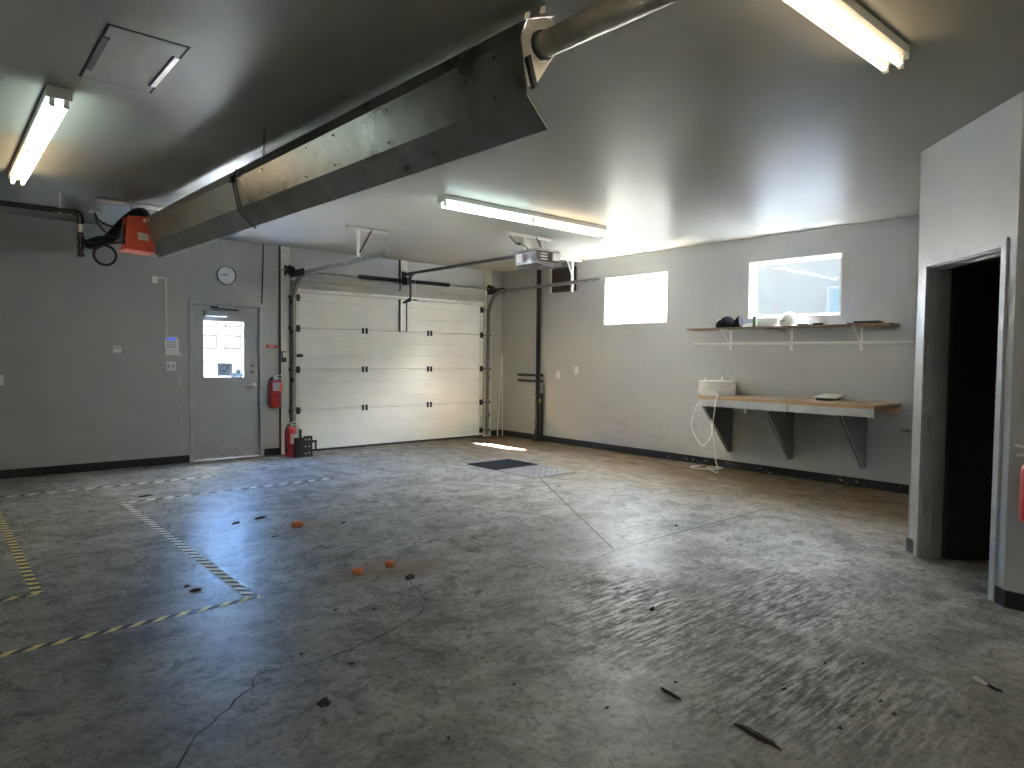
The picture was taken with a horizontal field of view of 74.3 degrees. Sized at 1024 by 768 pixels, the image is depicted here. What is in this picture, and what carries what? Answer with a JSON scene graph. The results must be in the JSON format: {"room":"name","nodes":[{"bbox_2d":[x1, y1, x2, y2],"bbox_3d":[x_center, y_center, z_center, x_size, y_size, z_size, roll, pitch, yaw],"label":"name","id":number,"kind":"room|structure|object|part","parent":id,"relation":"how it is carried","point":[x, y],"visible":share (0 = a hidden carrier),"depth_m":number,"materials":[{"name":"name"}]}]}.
{"room":"garage","nodes":[
{"label":"garage","id":0,"kind":"room"},
{"bbox_2d":[0,213,502,469],"bbox_3d":[-4.187,-0.472,9.365,10.800,3.050,0.201,-1,3,-41],"label":"wall","id":1,"kind":"structure","parent":0,"point":[66,398],"depth_m":8.52,"materials":[{"name":"grey paint"}]},
{"bbox_2d":[0,375,3,384],"bbox_3d":[-5.891,-0.043,7.773,0.075,0.115,0.012,-1,3,-41],"label":"light switch","id":2,"kind":"object","parent":1,"relation":"attached to","point":[1,376],"visible":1,"depth_m":7.79,"materials":[{"name":"white plastic"}]},
{"bbox_2d":[113,346,120,352],"bbox_3d":[-4.981,-0.437,8.526,0.090,0.080,0.033,-1,3,-41],"label":"thermostat","id":3,"kind":"object","parent":1,"relation":"attached to","point":[116,349],"visible":1,"depth_m":8.52,"materials":[{"name":"white plastic"}]},
{"bbox_2d":[151,276,166,335],"bbox_3d":[-4.599,-1.015,8.817,0.190,0.760,0.050,-1,3,-41],"label":"conduit pipe","id":4,"kind":"object","parent":1,"relation":"attached to","point":[153,278],"visible":1,"depth_m":8.87,"materials":[{"name":"white plastic"}]},
{"bbox_2d":[166,362,175,370],"bbox_3d":[-4.515,-0.236,8.954,0.114,0.115,0.011,-1,3,-41],"label":"outlet plate","id":5,"kind":"object","parent":1,"relation":"attached to","point":[169,365],"visible":1,"depth_m":8.95,"materials":[{"name":"white plastic"}]},
{"bbox_2d":[163,337,179,354],"bbox_3d":[-4.498,-0.501,8.936,0.198,0.245,0.040,-1,3,-41],"label":"alarm keypad","id":6,"kind":"object","parent":1,"relation":"attached to","point":[171,344],"visible":1,"depth_m":8.92,"materials":[{"name":"white plastic"}]},
{"bbox_2d":[188,300,263,461],"bbox_3d":[-4.001,-0.047,9.475,1.004,2.195,0.248,-1,3,-41],"label":"door","id":7,"kind":"structure","parent":1,"relation":"in","point":[226,414],"depth_m":9.47,"materials":[{"name":"grey paint"}]},
{"bbox_2d":[217,363,231,376],"bbox_3d":[-4.015,-0.197,9.453,0.201,0.187,0.004,-1,3,-41],"label":"sign","id":8,"kind":"object","parent":7,"relation":"attached to","point":[223,369],"visible":1,"depth_m":9.45,"materials":[{"name":"paper"}]},
{"bbox_3d":[-3.969,-1.041,9.343,0.365,0.057,0.033,-1,3,-33],"label":"closer arm","id":9,"kind":"part","parent":7,"relation":"part of","materials":[{"name":"metal"}]},
{"bbox_2d":[217,266,236,284],"bbox_3d":[-3.950,-1.506,9.360,0.264,0.264,0.042,-1,3,-41],"label":"wall clock","id":10,"kind":"object","parent":1,"relation":"attached to","point":[226,275],"visible":1,"depth_m":9.35,"materials":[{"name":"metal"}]},
{"bbox_2d":[0,429,501,478],"bbox_3d":[-4.208,1.006,9.278,10.600,0.102,0.012,-1,3,-41],"label":"baseboard","id":11,"kind":"structure","parent":1,"relation":"attached to","point":[85,467],"depth_m":8.46,"materials":[{"name":"black rubber"}]},
{"bbox_2d":[261,244,263,303],"bbox_3d":[-3.575,-1.580,9.693,0.043,0.850,0.018,-1,3,-41],"label":"cable","id":12,"kind":"object","parent":1,"relation":"attached to","point":[263,244],"visible":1,"depth_m":9.69,"materials":[{"name":"metal"}]},
{"bbox_2d":[266,345,277,347],"bbox_3d":[-3.492,-0.547,9.828,0.170,0.047,0.004,-1,3,-41],"label":"sign","id":13,"kind":"object","parent":1,"relation":"attached to","point":[267,346],"visible":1,"depth_m":9.83,"materials":[{"name":"red plastic"}]},
{"bbox_2d":[268,375,282,407],"bbox_3d":[-3.418,0.104,9.783,0.184,0.480,0.192,0,2,-4],"label":"fire extinguisher","id":14,"kind":"object","parent":1,"relation":"attached to","point":[274,386],"visible":1,"depth_m":9.72,"materials":[{"name":"red metal"}]},
{"bbox_2d":[279,246,280,454],"bbox_3d":[-3.394,-0.485,9.894,0.016,3.050,0.035,-1,3,-41],"label":"trim","id":15,"kind":"structure","parent":1,"relation":"attached to","point":[279,246],"depth_m":9.88,"materials":[{"name":"black paint"}]},
{"bbox_2d":[281,351,285,361],"bbox_3d":[-3.341,-0.401,9.913,0.066,0.160,0.038,-1,3,-41],"label":"button","id":16,"kind":"object","parent":1,"relation":"attached to","point":[283,353],"visible":1,"depth_m":9.90,"materials":[{"name":"white plastic"}]},
{"bbox_2d":[281,246,289,453],"bbox_3d":[-3.339,-0.487,9.951,0.140,3.050,0.022,-1,3,-41],"label":"trim","id":17,"kind":"structure","parent":1,"relation":"attached to","point":[285,251],"depth_m":9.94,"materials":[{"name":"beige paint"}]},
{"bbox_2d":[289,251,389,427],"bbox_3d":[-2.373,-0.278,8.972,0.070,2.670,2.780,-1,3,-41],"label":"door track","id":18,"kind":"object","parent":1,"relation":"attached to","point":[299,273],"visible":0.87,"depth_m":9.92,"materials":[{"name":"metal"}]},
{"bbox_3d":[-3.101,-1.603,9.754,0.008,0.100,0.490,-1,3,-41],"label":"flag plate","id":19,"kind":"part","parent":18,"relation":"part of","materials":[{"name":"metal"}]},
{"bbox_2d":[290,275,484,300],"bbox_3d":[-1.889,-1.569,11.149,3.658,0.175,0.026,-1,3,-41],"label":"trim","id":20,"kind":"structure","parent":1,"relation":"attached to","point":[307,278],"depth_m":10.98,"materials":[{"name":"white metal"}]},
{"bbox_2d":[279,260,495,394],"bbox_3d":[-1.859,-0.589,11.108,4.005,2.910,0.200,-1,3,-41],"label":"spring","id":21,"kind":"object","parent":1,"relation":"attached to","point":[289,270],"visible":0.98,"depth_m":11.09,"materials":[{"name":"metal"}]},
{"bbox_3d":[-1.855,-1.797,11.166,0.023,0.500,0.030,-1,3,-41],"label":"post","id":22,"kind":"part","parent":21,"relation":"part of","materials":[{"name":"metal"}]},
{"bbox_2d":[288,288,490,450],"bbox_3d":[-1.872,-0.234,11.228,3.810,2.471,0.141,-1,3,-41],"label":"door","id":23,"kind":"structure","parent":1,"relation":"in","point":[372,369],"depth_m":11.08,"materials":[{"name":"white metal"}]},
{"bbox_3d":[-1.894,-1.167,11.227,3.570,0.606,0.045,-1,3,-41],"label":"panel","id":24,"kind":"part","parent":23,"relation":"part of","materials":[{"name":"white metal"}]},
{"bbox_3d":[-1.912,0.661,11.300,3.570,0.611,0.045,-1,3,-41],"label":"panel","id":25,"kind":"part","parent":23,"relation":"part of","materials":[{"name":"white metal"}]},
{"bbox_3d":[-1.900,-0.561,11.252,3.570,0.620,0.045,-1,3,-41],"label":"panel","id":26,"kind":"part","parent":23,"relation":"part of","materials":[{"name":"white metal"}]},
{"bbox_3d":[-1.906,0.052,11.276,3.570,0.619,0.045,-1,3,-41],"label":"panel","id":27,"kind":"part","parent":23,"relation":"part of","materials":[{"name":"white metal"}]},
{"bbox_3d":[-1.815,-1.156,11.243,0.112,0.565,0.017,-1,3,-41],"label":"operator plate","id":28,"kind":"part","parent":23,"relation":"part of","materials":[{"name":"white metal"}]},
{"bbox_3d":[-1.634,-1.438,11.339,1.680,0.023,0.013,-1,3,-41],"label":"rail","id":29,"kind":"part","parent":23,"relation":"part of","materials":[{"name":"white metal"}]},
{"bbox_2d":[401,260,407,283],"bbox_3d":[-1.793,-1.856,11.221,0.130,0.385,0.022,-1,3,-41],"label":"trim","id":30,"kind":"structure","parent":1,"relation":"attached to","point":[404,264],"depth_m":11.21,"materials":[{"name":"beige paint"}]},
{"bbox_2d":[483,270,491,436],"bbox_3d":[-0.452,-0.558,12.444,0.170,3.050,0.022,-1,3,-41],"label":"trim","id":31,"kind":"structure","parent":1,"relation":"attached to","point":[487,273],"depth_m":12.41,"materials":[{"name":"beige paint"}]},
{"bbox_2d":[485,277,599,434],"bbox_3d":[0.417,-0.347,11.394,0.070,2.670,2.760,-1,3,-41],"label":"door track","id":32,"kind":"object","parent":1,"relation":"attached to","point":[497,291],"visible":1,"depth_m":12.29,"materials":[{"name":"metal"}]},
{"bbox_3d":[-0.281,-1.672,12.188,0.008,0.100,0.490,-1,3,-41],"label":"flag plate","id":33,"kind":"part","parent":32,"relation":"part of","materials":[{"name":"metal"}]},
{"bbox_2d":[0,435,1023,767],"bbox_3d":[0.035,1.354,4.373,11.000,0.121,13.400,-1,3,-41],"label":"floor","id":34,"kind":"structure","parent":0,"point":[548,586],"depth_m":3.77,"materials":[{"name":"concrete"}]},
{"bbox_2d":[0,592,41,601],"bbox_3d":[-3.222,1.283,3.813,0.940,0.001,0.046,-1,3,-42],"label":"tape","id":35,"kind":"object","parent":34,"relation":"on","point":[37,593],"visible":1,"depth_m":4.06,"materials":[{"name":"yellow plastic"}]},
{"bbox_2d":[0,511,42,593],"bbox_3d":[-3.811,1.223,5.162,0.058,0.001,2.770,-1,3,-41],"label":"tape","id":36,"kind":"object","parent":34,"relation":"on","point":[32,583],"visible":1,"depth_m":4.78,"materials":[{"name":"yellow plastic"}]},
{"bbox_2d":[0,475,218,497],"bbox_3d":[-4.727,1.134,7.190,3.081,0.001,0.050,-1,3,-40],"label":"tape","id":37,"kind":"object","parent":34,"relation":"on","point":[215,475],"visible":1,"depth_m":7.37,"materials":[{"name":"white plastic"}]},
{"bbox_2d":[0,595,259,656],"bbox_3d":[-2.220,1.305,3.495,1.840,0.001,0.052,-1,3,-42],"label":"tape","id":38,"kind":"object","parent":34,"relation":"on","point":[255,596],"visible":1,"depth_m":3.62,"materials":[{"name":"yellow plastic"}]},
{"bbox_2d":[120,502,255,596],"bbox_3d":[-2.703,1.226,5.372,0.062,0.001,3.420,-1,3,-41],"label":"tape","id":39,"kind":"object","parent":34,"relation":"on","point":[240,588],"visible":1,"depth_m":4.94,"materials":[{"name":"plastic"}]},
{"bbox_2d":[189,588,200,591],"bbox_3d":[-1.961,1.273,4.192,0.075,0.018,0.028,-1,3,-41],"label":"clod","id":40,"kind":"object","parent":34,"relation":"on","point":[194,589],"visible":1,"depth_m":4.18,"materials":[{"name":"black soil"}]},
{"bbox_2d":[190,463,218,474],"bbox_3d":[-3.932,1.084,8.636,0.050,0.001,1.150,-1,3,-40],"label":"tape","id":41,"kind":"object","parent":34,"relation":"on","point":[194,464],"visible":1,"depth_m":8.59,"materials":[{"name":"white plastic"}]},
{"bbox_2d":[127,478,332,502],"bbox_3d":[-2.956,1.144,7.373,2.200,0.001,0.050,-1,3,-41],"label":"tape","id":42,"kind":"object","parent":34,"relation":"on","point":[326,478],"visible":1,"depth_m":7.28,"materials":[{"name":"white plastic"}]},
{"bbox_2d":[285,421,296,456],"bbox_3d":[-3.185,0.794,9.747,0.172,0.510,0.187,0,2,-17],"label":"fire extinguisher","id":43,"kind":"object","parent":34,"relation":"on","point":[290,432],"visible":0.94,"depth_m":9.69,"materials":[{"name":"red metal"}]},
{"bbox_2d":[291,520,302,527],"bbox_3d":[-1.838,1.196,5.789,0.101,0.046,0.101,-1,3,-41],"label":"cap","id":44,"kind":"object","parent":34,"relation":"on","point":[295,524],"visible":1,"depth_m":5.76,"materials":[{"name":"plastic"}]},
{"bbox_2d":[292,429,316,457],"bbox_3d":[-2.991,0.850,9.758,0.345,0.400,0.075,-1,3,-41],"label":"bracket","id":45,"kind":"object","parent":34,"relation":"on","point":[302,446],"visible":1,"depth_m":9.71,"materials":[{"name":"black metal"}]},
{"bbox_3d":[-3.050,0.911,9.671,0.140,0.285,0.015,-1,3,-41],"label":"plate","id":46,"kind":"part","parent":45,"relation":"part of","materials":[{"name":"black paint"}]},
{"bbox_3d":[-2.949,0.900,9.776,0.130,0.300,0.012,-1,3,-41],"label":"hole plate","id":47,"kind":"part","parent":45,"relation":"part of","materials":[{"name":"black paint"}]},
{"bbox_2d":[285,463,328,477],"bbox_3d":[-2.634,1.097,8.628,0.045,0.001,1.381,-1,3,-39],"label":"tape","id":48,"kind":"object","parent":34,"relation":"on","point":[285,463],"visible":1,"depth_m":8.59,"materials":[{"name":"white plastic"}]},
{"bbox_2d":[316,697,330,707],"bbox_3d":[-0.795,1.337,2.849,0.065,0.019,0.072,-1,3,-41],"label":"clod","id":49,"kind":"object","parent":34,"relation":"on","point":[324,701],"visible":1,"depth_m":2.83,"materials":[{"name":"black soil"}]},
{"bbox_2d":[352,567,363,574],"bbox_3d":[-1.039,1.258,4.551,0.078,0.038,0.078,-1,3,-41],"label":"cap","id":50,"kind":"object","parent":34,"relation":"on","point":[358,570],"visible":1,"depth_m":4.53,"materials":[{"name":"plastic"}]},
{"bbox_2d":[385,560,394,567],"bbox_3d":[-0.853,1.252,4.718,0.069,0.040,0.069,-1,3,-41],"label":"cap","id":51,"kind":"object","parent":34,"relation":"on","point":[389,563],"visible":1,"depth_m":4.70,"materials":[{"name":"plastic"}]},
{"bbox_2d":[404,574,414,580],"bbox_3d":[-0.673,1.272,4.475,0.058,0.023,0.110,2,3,25],"label":"clod","id":52,"kind":"object","parent":34,"relation":"on","point":[409,576],"visible":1,"depth_m":4.46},
{"bbox_2d":[497,355,501,435],"bbox_3d":[-0.233,0.213,12.617,0.022,1.502,0.159,2,3,29],"label":"metal rod","id":53,"kind":"object","parent":34,"relation":"on","point":[501,355],"visible":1,"depth_m":12.61,"materials":[{"name":"metal"}]},
{"bbox_2d":[467,459,537,469],"bbox_3d":[-0.130,1.094,9.225,0.740,0.010,0.630,-1,3,-41],"label":"floor grate","id":54,"kind":"object","parent":34,"relation":"on","point":[503,463],"visible":1,"depth_m":9.19,"materials":[{"name":"black metal"}]},
{"bbox_2d":[502,354,502,434],"bbox_3d":[-0.182,0.202,12.652,0.023,1.521,0.084,0,2,-18],"label":"metal rod","id":55,"kind":"object","parent":34,"relation":"on","point":[502,354],"visible":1,"depth_m":12.64,"materials":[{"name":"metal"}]},
{"bbox_2d":[518,270,543,440],"bbox_3d":[0.333,-0.531,11.972,0.144,3.050,0.643,-1,3,-41],"label":"riser pipe","id":56,"kind":"object","parent":34,"relation":"on","point":[538,431],"visible":0.99,"depth_m":11.80,"materials":[{"name":"metal"}]},
{"bbox_2d":[496,465,574,477],"bbox_3d":[0.310,1.120,8.694,0.730,0.009,0.720,-1,3,-41],"label":"floor plate","id":57,"kind":"object","parent":34,"relation":"on","point":[532,471],"visible":1,"depth_m":8.65,"materials":[{"name":"metal"}]},
{"bbox_2d":[660,687,680,699],"bbox_3d":[0.692,1.349,2.956,0.017,0.016,0.131,-1,3,-32],"label":"stick","id":58,"kind":"object","parent":34,"relation":"on","point":[670,693],"visible":1,"depth_m":2.95,"materials":[{"name":"black wood"}]},
{"bbox_2d":[733,723,781,749],"bbox_3d":[0.952,1.363,2.630,0.044,0.018,0.218,-1,3,-41],"label":"stick","id":59,"kind":"object","parent":34,"relation":"on","point":[756,735],"visible":1,"depth_m":2.62,"materials":[{"name":"black wood"}]},
{"bbox_2d":[972,676,987,684],"bbox_3d":[2.145,1.356,3.102,0.026,0.019,0.088,0,2,-21],"label":"chip","id":60,"kind":"object","parent":34,"relation":"on","point":[975,678],"visible":1,"depth_m":3.09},
{"bbox_2d":[987,684,1002,692],"bbox_3d":[2.165,1.363,3.034,0.024,0.012,0.074,0,2,-19],"label":"chip","id":61,"kind":"object","parent":34,"relation":"on","point":[988,685],"visible":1,"depth_m":3.03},
{"bbox_2d":[0,0,1023,271],"bbox_3d":[0.067,-1.828,4.247,11.000,0.150,13.400,-1,3,-41],"label":"ceiling","id":62,"kind":"structure","parent":0,"point":[682,123],"depth_m":4.33,"materials":[{"name":"paint"}]},
{"bbox_2d":[8,84,71,185],"bbox_3d":[-3.521,-1.759,4.984,0.128,0.118,2.534,-1,3,-41],"label":"fluorescent light","id":63,"kind":"object","parent":62,"relation":"attached to","point":[53,104],"visible":1,"depth_m":4.58,"materials":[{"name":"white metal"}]},
{"bbox_3d":[-2.695,-1.734,4.028,0.128,0.068,0.006,-1,3,-41],"label":"plate","id":64,"kind":"part","parent":63,"relation":"part of","materials":[{"name":"white metal"}]},
{"bbox_2d":[89,210,121,238],"bbox_3d":[-4.332,-1.718,7.284,0.953,0.398,0.120,2,3,40],"label":"junction box","id":65,"kind":"object","parent":62,"relation":"attached to","point":[90,211],"visible":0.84,"depth_m":7.39,"materials":[{"name":"white metal"}]},
{"bbox_2d":[96,197,163,210],"bbox_3d":[-4.004,-1.884,7.101,0.630,0.045,0.040,-1,3,-41],"label":"rail","id":66,"kind":"object","parent":62,"relation":"attached to","point":[98,200],"visible":0.82,"depth_m":7.07,"materials":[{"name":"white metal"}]},
{"bbox_2d":[78,23,190,92],"bbox_3d":[-2.070,-1.744,3.680,0.378,0.016,0.826,-1,3,-41],"label":"ceiling hatch","id":67,"kind":"object","parent":62,"relation":"attached to","point":[124,57],"visible":1,"depth_m":3.63,"materials":[{"name":"grey paint"}]},
{"bbox_2d":[345,225,389,256],"bbox_3d":[-1.798,-1.758,8.444,0.620,0.360,0.058,-1,3,-41],"label":"hanger","id":68,"kind":"object","parent":62,"relation":"attached to","point":[358,229],"visible":1,"depth_m":8.36,"materials":[{"name":"white metal"}]},
{"bbox_2d":[84,0,679,257],"bbox_3d":[-1.365,-1.480,4.403,0.434,0.600,10.904,-2,3,-43],"label":"heater","id":69,"kind":"object","parent":62,"relation":"hanging from","point":[476,100],"visible":0.96,"depth_m":3.69,"materials":[{"name":"metal"}]},
{"bbox_2d":[83,239,121,265],"bbox_3d":[-4.092,-1.325,6.827,0.427,0.268,0.128,0,2,-10],"label":"gas hose","id":70,"kind":"object","parent":69,"relation":"attached to","point":[107,244],"visible":1,"depth_m":6.79,"materials":[{"name":"black rubber"}]},
{"bbox_3d":[-1.761,-1.703,4.802,0.021,0.192,0.077,-1,3,-27],"label":"chain","id":71,"kind":"part","parent":69,"relation":"part of","materials":[{"name":"metal"}]},
{"bbox_2d":[402,231,561,303],"bbox_3d":[-0.686,-1.625,9.838,0.760,0.715,3.532,-1,3,-41],"label":"garage door opener","id":72,"kind":"object","parent":62,"relation":"hanging from","point":[540,258],"visible":1,"depth_m":8.64,"materials":[{"name":"black paint"}]},
{"bbox_3d":[-1.724,-1.541,11.123,0.021,0.425,0.225,-1,3,-41],"label":"door arm","id":73,"kind":"part","parent":72,"relation":"part of","materials":[{"name":"black paint"}]},
{"bbox_3d":[-0.775,-1.755,10.018,0.035,0.040,3.060,-1,3,-41],"label":"rail","id":74,"kind":"part","parent":72,"relation":"part of","materials":[{"name":"grey metal"}]},
{"bbox_3d":[0.401,-1.602,8.473,0.100,0.082,0.027,-1,3,-41],"label":"control panel","id":75,"kind":"part","parent":72,"relation":"part of","materials":[{"name":"white plastic"}]},
{"bbox_2d":[437,194,606,236],"bbox_3d":[0.201,-1.818,7.406,2.374,0.118,0.128,-1,3,-41],"label":"fluorescent light","id":76,"kind":"object","parent":62,"relation":"attached to","point":[452,202],"visible":1,"depth_m":7.24,"materials":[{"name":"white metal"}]},
{"bbox_3d":[-0.695,-1.817,6.631,0.006,0.068,0.128,-1,3,-41],"label":"plate","id":77,"kind":"part","parent":76,"relation":"part of","materials":[{"name":"white metal"}]},
{"bbox_2d":[560,257,581,291],"bbox_3d":[0.861,-1.738,10.744,0.690,0.530,0.058,-1,3,-41],"label":"hanger","id":78,"kind":"object","parent":62,"relation":"attached to","point":[561,258],"visible":0.88,"depth_m":10.82,"materials":[{"name":"white metal"}]},
{"bbox_2d":[783,0,908,73],"bbox_3d":[1.017,-1.620,2.632,2.454,0.118,0.128,-1,3,-41],"label":"fluorescent light","id":79,"kind":"object","parent":62,"relation":"attached to","point":[849,17],"visible":1,"depth_m":3.09,"materials":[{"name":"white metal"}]},
{"bbox_3d":[1.944,-1.664,3.431,0.006,0.068,0.128,-1,3,-41],"label":"plate","id":80,"kind":"part","parent":79,"relation":"part of","materials":[{"name":"white metal"}]},
{"bbox_2d":[501,215,917,484],"bbox_3d":[4.138,-0.329,7.839,0.200,3.050,13.000,-1,3,-41],"label":"wall","id":81,"kind":"structure","parent":0,"point":[634,385],"depth_m":9.16,"materials":[{"name":"grey paint"}]},
{"bbox_2d":[550,266,576,292],"bbox_3d":[0.859,-1.764,11.404,0.050,0.430,0.580,-1,3,-41],"label":"air vent","id":82,"kind":"object","parent":81,"relation":"in","point":[559,274],"visible":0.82,"depth_m":11.44,"materials":[{"name":"brown metal"}]},
{"bbox_2d":[604,271,667,324],"bbox_3d":[1.936,-1.292,10.351,0.194,0.750,1.215,-1,3,-41],"label":"window","id":83,"kind":"structure","parent":81,"relation":"in","point":[608,296],"depth_m":10.68,"materials":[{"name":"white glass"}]},
{"bbox_2d":[501,430,908,493],"bbox_3d":[2.353,1.051,9.781,0.013,0.102,7.808,-1,3,-41],"label":"baseboard","id":84,"kind":"structure","parent":81,"relation":"attached to","point":[822,477],"depth_m":9.04,"materials":[{"name":"black rubber"}]},
{"bbox_2d":[687,323,899,349],"bbox_3d":[3.345,-0.566,8.379,0.285,0.295,2.590,-1,3,-41],"label":"wall shelf","id":85,"kind":"object","parent":81,"relation":"attached to","point":[861,325],"visible":1,"depth_m":8.17,"materials":[{"name":"brown wood"}]},
{"bbox_2d":[716,316,744,327],"bbox_3d":[2.876,-0.817,8.919,0.250,0.154,0.373,-1,3,-41],"label":"helmet","id":86,"kind":"object","parent":85,"relation":"on","point":[727,321],"visible":0.79,"depth_m":8.83,"materials":[{"name":"black plastic"}]},
{"bbox_2d":[742,323,752,326],"bbox_3d":[3.079,-0.763,8.738,0.141,0.060,0.178,3,3,44],"label":"rag","id":87,"kind":"object","parent":85,"relation":"on","point":[746,324],"visible":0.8,"depth_m":8.70,"materials":[{"name":"white fabric"}]},
{"bbox_2d":[752,316,756,326],"bbox_3d":[3.099,-0.798,8.631,0.052,0.144,0.052,-1,3,-41],"label":"spray can","id":88,"kind":"object","parent":85,"relation":"on","point":[754,324],"visible":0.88,"depth_m":8.61,"materials":[{"name":"green paint"}]},
{"bbox_2d":[777,312,799,325],"bbox_3d":[3.390,-0.798,8.309,0.270,0.175,0.318,-1,3,-41],"label":"hard hat","id":89,"kind":"object","parent":85,"relation":"on","point":[788,318],"visible":0.86,"depth_m":8.21,"materials":[{"name":"white plastic"}]},
{"bbox_2d":[692,341,913,345],"bbox_3d":[3.691,-0.492,8.130,0.042,0.041,3.535,-1,3,-41],"label":"closet rod","id":90,"kind":"object","parent":85,"relation":"on","point":[837,342],"visible":0.83,"depth_m":8.23,"materials":[{"name":"white metal"}]},
{"bbox_2d":[847,320,883,323],"bbox_3d":[3.976,-0.692,7.603,0.180,0.030,0.340,-1,3,-41],"label":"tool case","id":91,"kind":"object","parent":85,"relation":"on","point":[874,321],"visible":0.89,"depth_m":7.52,"materials":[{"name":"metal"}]},
{"bbox_3d":[3.996,-0.697,7.580,0.160,0.018,0.260,-1,3,-41],"label":"case lid","id":92,"kind":"part","parent":91,"relation":"part of","materials":[{"name":"black paint"}]},
{"bbox_2d":[698,395,901,468],"bbox_3d":[3.337,0.570,8.057,0.760,0.776,2.110,-1,3,-41],"label":"workbench","id":93,"kind":"object","parent":81,"relation":"attached to","point":[779,411],"visible":0.85,"depth_m":7.90,"materials":[{"name":"brown wood"}]},
{"bbox_2d":[690,377,736,472],"bbox_3d":[2.568,0.521,8.846,0.706,1.239,0.660,-1,3,-41],"label":"cable reel","id":94,"kind":"object","parent":93,"relation":"on","point":[721,387],"visible":1,"depth_m":8.65,"materials":[{"name":"white plastic"}]},
{"bbox_2d":[812,394,845,400],"bbox_3d":[3.710,0.157,7.889,0.300,0.071,0.280,-1,3,-41],"label":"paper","id":95,"kind":"object","parent":93,"relation":"on","point":[824,397],"visible":1,"depth_m":7.85,"materials":[{"name":"white paper"}]},
{"bbox_2d":[901,428,910,431],"bbox_3d":[4.436,0.511,7.265,0.130,0.028,0.480,-1,3,-41],"label":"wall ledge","id":96,"kind":"object","parent":81,"relation":"attached to","point":[902,429],"visible":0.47,"depth_m":7.36,"materials":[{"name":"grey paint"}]},
{"bbox_2d":[908,91,1022,588],"bbox_3d":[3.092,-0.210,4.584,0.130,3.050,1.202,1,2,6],"label":"wall","id":97,"kind":"structure","parent":0,"point":[970,178],"depth_m":4.38,"materials":[{"name":"grey paint"}]},
{"bbox_2d":[906,537,1005,607],"bbox_3d":[3.007,1.262,4.643,0.012,0.102,1.214,1,2,6],"label":"baseboard","id":98,"kind":"structure","parent":97,"relation":"attached to","point":[1000,593],"depth_m":4.11,"materials":[{"name":"black rubber"}]},
{"bbox_2d":[913,237,1009,601],"bbox_3d":[3.508,0.214,4.541,1.013,2.215,0.990,1,2,6],"label":"door frame","id":99,"kind":"structure","parent":97,"relation":"in","point":[979,296],"depth_m":4.96,"materials":[{"name":"grey paint"}]},
{"bbox_3d":[3.097,0.308,5.016,0.030,0.120,0.003,1,2,6],"label":"strike plate","id":100,"kind":"part","parent":99,"relation":"part of","materials":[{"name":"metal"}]},
{"bbox_2d":[1004,90,1023,593],"bbox_3d":[4.437,-0.110,2.394,0.130,3.050,4.360,-1,3,-41],"label":"wall","id":101,"kind":"structure","parent":0,"point":[1014,543],"depth_m":3.99,"materials":[{"name":"grey paint"}]},
{"bbox_2d":[1005,590,1023,611],"bbox_3d":[4.374,1.365,2.401,0.012,0.102,4.345,-1,3,-41],"label":"baseboard","id":102,"kind":"structure","parent":101,"relation":"attached to","point":[1014,600],"depth_m":4.01,"materials":[{"name":"black rubber"}]},
{"bbox_2d":[1014,444,1023,522],"bbox_3d":[2.991,0.574,3.849,0.178,0.440,0.166,1,2,-1],"label":"fire extinguisher","id":103,"kind":"object","parent":101,"relation":"attached to","point":[1021,505],"visible":1,"depth_m":3.86,"materials":[{"name":"red metal"}]},
{"bbox_3d":[-4.101,-0.133,0.858,0.200,3.050,13.200,-1,3,-41],"label":"wall","id":104,"kind":"structure","parent":0,"visible":0},
{"bbox_2d":[0,191,84,256],"bbox_3d":[-5.664,-1.550,5.576,3.653,0.625,0.066,-1,3,-41],"label":"gas pipe","id":105,"kind":"object","parent":104,"relation":"attached to","point":[80,217],"visible":1,"depth_m":6.64,"materials":[{"name":"black metal"}]},
{"label":"outside","id":106,"kind":"structure","parent":0,"visible":0},
{"bbox_3d":[20.063,0.451,36.859,57.800,0.200,130.000,-1,3,-41],"label":"field","id":107,"kind":"object","parent":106,"visible":0},
{"bbox_2d":[203,321,242,376],"bbox_3d":[-15.264,-2.459,33.921,21.000,5.150,8.050,-1,3,-41],"label":"building","id":108,"kind":"structure","parent":107,"relation":"on","point":[222,340],"depth_m":30.55,"materials":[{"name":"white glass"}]},
{"bbox_2d":[232,371,242,376],"bbox_3d":[-10.531,-0.413,30.208,3.396,1.450,1.760,-1,3,-41],"label":"parked car","id":109,"kind":"object","parent":107,"relation":"on","point":[234,374],"visible":0.02,"depth_m":29.20,"materials":[{"name":"blue paint"}]},
{"bbox_2d":[747,252,842,318],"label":"window","id":110,"kind":"structure","parent":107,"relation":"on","point":[805,287],"depth_m":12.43,"materials":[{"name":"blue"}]},
{"bbox_3d":[5.827,-1.160,11.780,0.007,1.030,0.610,-1,3,-41],"label":"pane","id":111,"kind":"part","parent":110,"relation":"part of","materials":[{"name":"clear glass"}]}
]}

